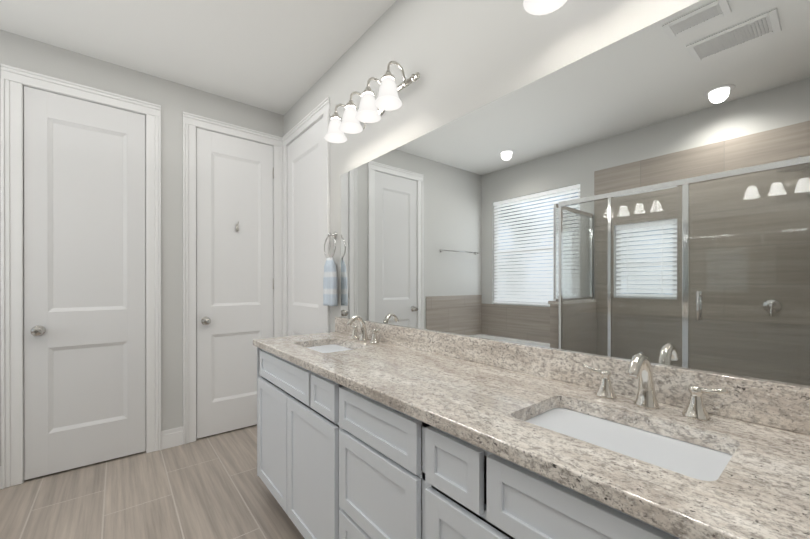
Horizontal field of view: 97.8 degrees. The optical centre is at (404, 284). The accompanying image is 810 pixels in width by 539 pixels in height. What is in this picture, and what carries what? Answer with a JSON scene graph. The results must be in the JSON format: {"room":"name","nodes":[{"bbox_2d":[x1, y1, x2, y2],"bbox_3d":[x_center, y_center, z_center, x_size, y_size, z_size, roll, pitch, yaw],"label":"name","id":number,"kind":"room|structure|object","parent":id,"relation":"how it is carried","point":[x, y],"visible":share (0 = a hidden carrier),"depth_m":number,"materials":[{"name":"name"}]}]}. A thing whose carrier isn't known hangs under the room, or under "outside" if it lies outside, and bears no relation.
{"room":"bathroom","nodes":[
{"label":"bathroom","id":0,"kind":"room"},
{"bbox_2d":[0,30,282,465],"bbox_3d":[-2.212,-0.152,2.341,3.000,2.740,0.100,0,0,-39],"label":"wall","id":1,"kind":"structure","parent":0,"point":[174,100],"depth_m":2.64,"materials":[{"name":"white paint"}]},
{"bbox_2d":[1,64,160,488],"bbox_3d":[-2.132,-0.048,2.392,0.785,2.531,0.121,0,0,-39],"label":"door frame","id":2,"kind":"structure","parent":1,"relation":"attached to","point":[14,81],"depth_m":2.16,"materials":[{"name":"white wood"}]},
{"bbox_2d":[24,86,145,479],"bbox_3d":[-2.120,-0.008,2.378,0.603,2.428,0.035,0,0,-39],"label":"door","id":3,"kind":"structure","parent":1,"relation":"in","point":[84,295],"depth_m":2.35,"materials":[{"name":"white wood"}]},
{"bbox_2d":[30,325,45,335],"bbox_3d":[-2.272,0.288,2.186,0.066,0.066,0.072,0,0,-39],"label":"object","id":4,"kind":"structure","parent":3,"relation":"attached to","point":[38,330],"depth_m":2.17,"materials":[{"name":"silver metal"}]},
{"bbox_2d":[0,427,182,488],"bbox_3d":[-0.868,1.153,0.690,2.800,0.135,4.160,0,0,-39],"label":"baseboard","id":5,"kind":"structure","parent":1,"relation":"attached to","point":[170,438],"depth_m":2.64,"materials":[{"name":"white wood"}]},
{"bbox_2d":[196,128,272,438],"bbox_3d":[-1.408,-0.009,2.958,0.590,2.428,0.035,0,0,-39],"label":"door","id":6,"kind":"structure","parent":1,"relation":"in","point":[234,267],"depth_m":2.92,"materials":[{"name":"white wood"}]},
{"bbox_2d":[201,317,210,324],"bbox_3d":[-1.555,0.287,2.770,0.066,0.066,0.072,0,0,-39],"label":"door knob","id":7,"kind":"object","parent":6,"relation":"attached to","point":[205,320],"depth_m":2.75,"materials":[{"name":"silver metal"}]},
{"bbox_2d":[183,97,329,444],"bbox_3d":[-1.103,-0.048,2.663,0.873,2.531,0.999,0,0,-39],"label":"door frame","id":8,"kind":"structure","parent":1,"relation":"attached to","point":[192,123],"depth_m":2.73,"materials":[{"name":"white wood"}]},
{"bbox_2d":[288,118,322,335],"bbox_3d":[-0.795,-0.009,2.851,0.035,2.428,0.720,0,0,-39],"label":"door","id":9,"kind":"structure","parent":1,"relation":"in","point":[305,232],"depth_m":2.83,"materials":[{"name":"white wood"}]},
{"bbox_2d":[0,424,304,538],"bbox_3d":[-0.868,1.251,0.690,3.000,0.060,4.360,0,0,-39],"label":"floor","id":10,"kind":"structure","parent":0,"point":[211,487],"depth_m":2.00,"materials":[{"name":"tile"}]},
{"bbox_2d":[257,343,732,538],"bbox_3d":[0.085,0.787,1.316,0.528,0.865,2.350,0,0,-39],"label":"bathroom vanity","id":11,"kind":"object","parent":10,"relation":"on","point":[369,430],"depth_m":1.01,"materials":[{"name":"white paint"}]},
{"bbox_2d":[253,331,809,538],"bbox_3d":[0.077,0.347,1.307,0.550,0.055,2.372,0,0,-39],"label":"countertop","id":12,"kind":"structure","parent":11,"relation":"on","point":[762,491],"depth_m":0.74,"materials":[{"name":"beige stone"}]},
{"bbox_2d":[345,315,380,342],"bbox_3d":[-0.263,0.246,1.980,0.139,0.146,0.324,0,0,-39],"label":"faucet","id":13,"kind":"object","parent":12,"relation":"on","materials":[{"name":"silver metal"}]},
{"bbox_2d":[581,352,732,422],"bbox_3d":[0.608,0.247,0.909,0.139,0.146,0.324,0,0,-39],"label":"faucet","id":14,"kind":"object","parent":12,"relation":"on","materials":[{"name":"silver metal"}]},
{"bbox_2d":[0,0,395,114],"bbox_3d":[-0.868,-1.549,0.685,3.000,0.060,4.360,0,0,-39],"label":"ceiling","id":15,"kind":"structure","parent":0,"point":[281,57],"depth_m":2.16,"materials":[{"name":"white paint"}]},
{"bbox_2d":[324,61,419,142],"bbox_3d":[-0.220,-0.987,1.941,0.208,0.222,0.742,0,0,-39],"label":"sconce","id":16,"kind":"object","parent":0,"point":[371,109],"visible":1,"depth_m":1.84,"materials":[{"name":"white glass"}]},
{"bbox_2d":[523,0,567,15],"bbox_3d":[0.628,-0.985,0.898,0.208,0.222,0.742,0,0,-39],"label":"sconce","id":17,"kind":"object","parent":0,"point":[538,7],"visible":1,"depth_m":1.13,"materials":[{"name":"white glass"}]},
{"bbox_2d":[283,0,809,386],"bbox_3d":[0.286,-0.151,1.562,0.106,2.740,4.260,0,0,-39],"label":"wall","id":18,"kind":"structure","parent":0,"point":[646,191],"depth_m":1.12,"materials":[{"name":"white paint"}]},
{"bbox_2d":[323,231,337,305],"bbox_3d":[-0.506,-0.111,2.403,0.073,0.507,0.165,0,0,-39],"label":"towel ring","id":19,"kind":"object","parent":18,"relation":"attached to","point":[330,292],"visible":1,"depth_m":2.37,"materials":[{"name":"blue fabric"}]},
{"bbox_2d":[323,257,337,305],"bbox_3d":[-0.511,-0.020,2.399,0.060,0.326,0.150,0,0,-39],"label":"towel","id":20,"kind":"object","parent":19,"relation":"hanging from","point":[330,288],"depth_m":2.37,"materials":[{"name":"fabric"}]},
{"bbox_2d":[335,317,809,434],"bbox_3d":[0.282,0.269,1.474,0.020,0.100,2.372,0,0,-39],"label":"backsplash","id":21,"kind":"structure","parent":0,"relation":"attached to","point":[774,404],"depth_m":1.11,"materials":[{"name":"beige stone"}]}
]}

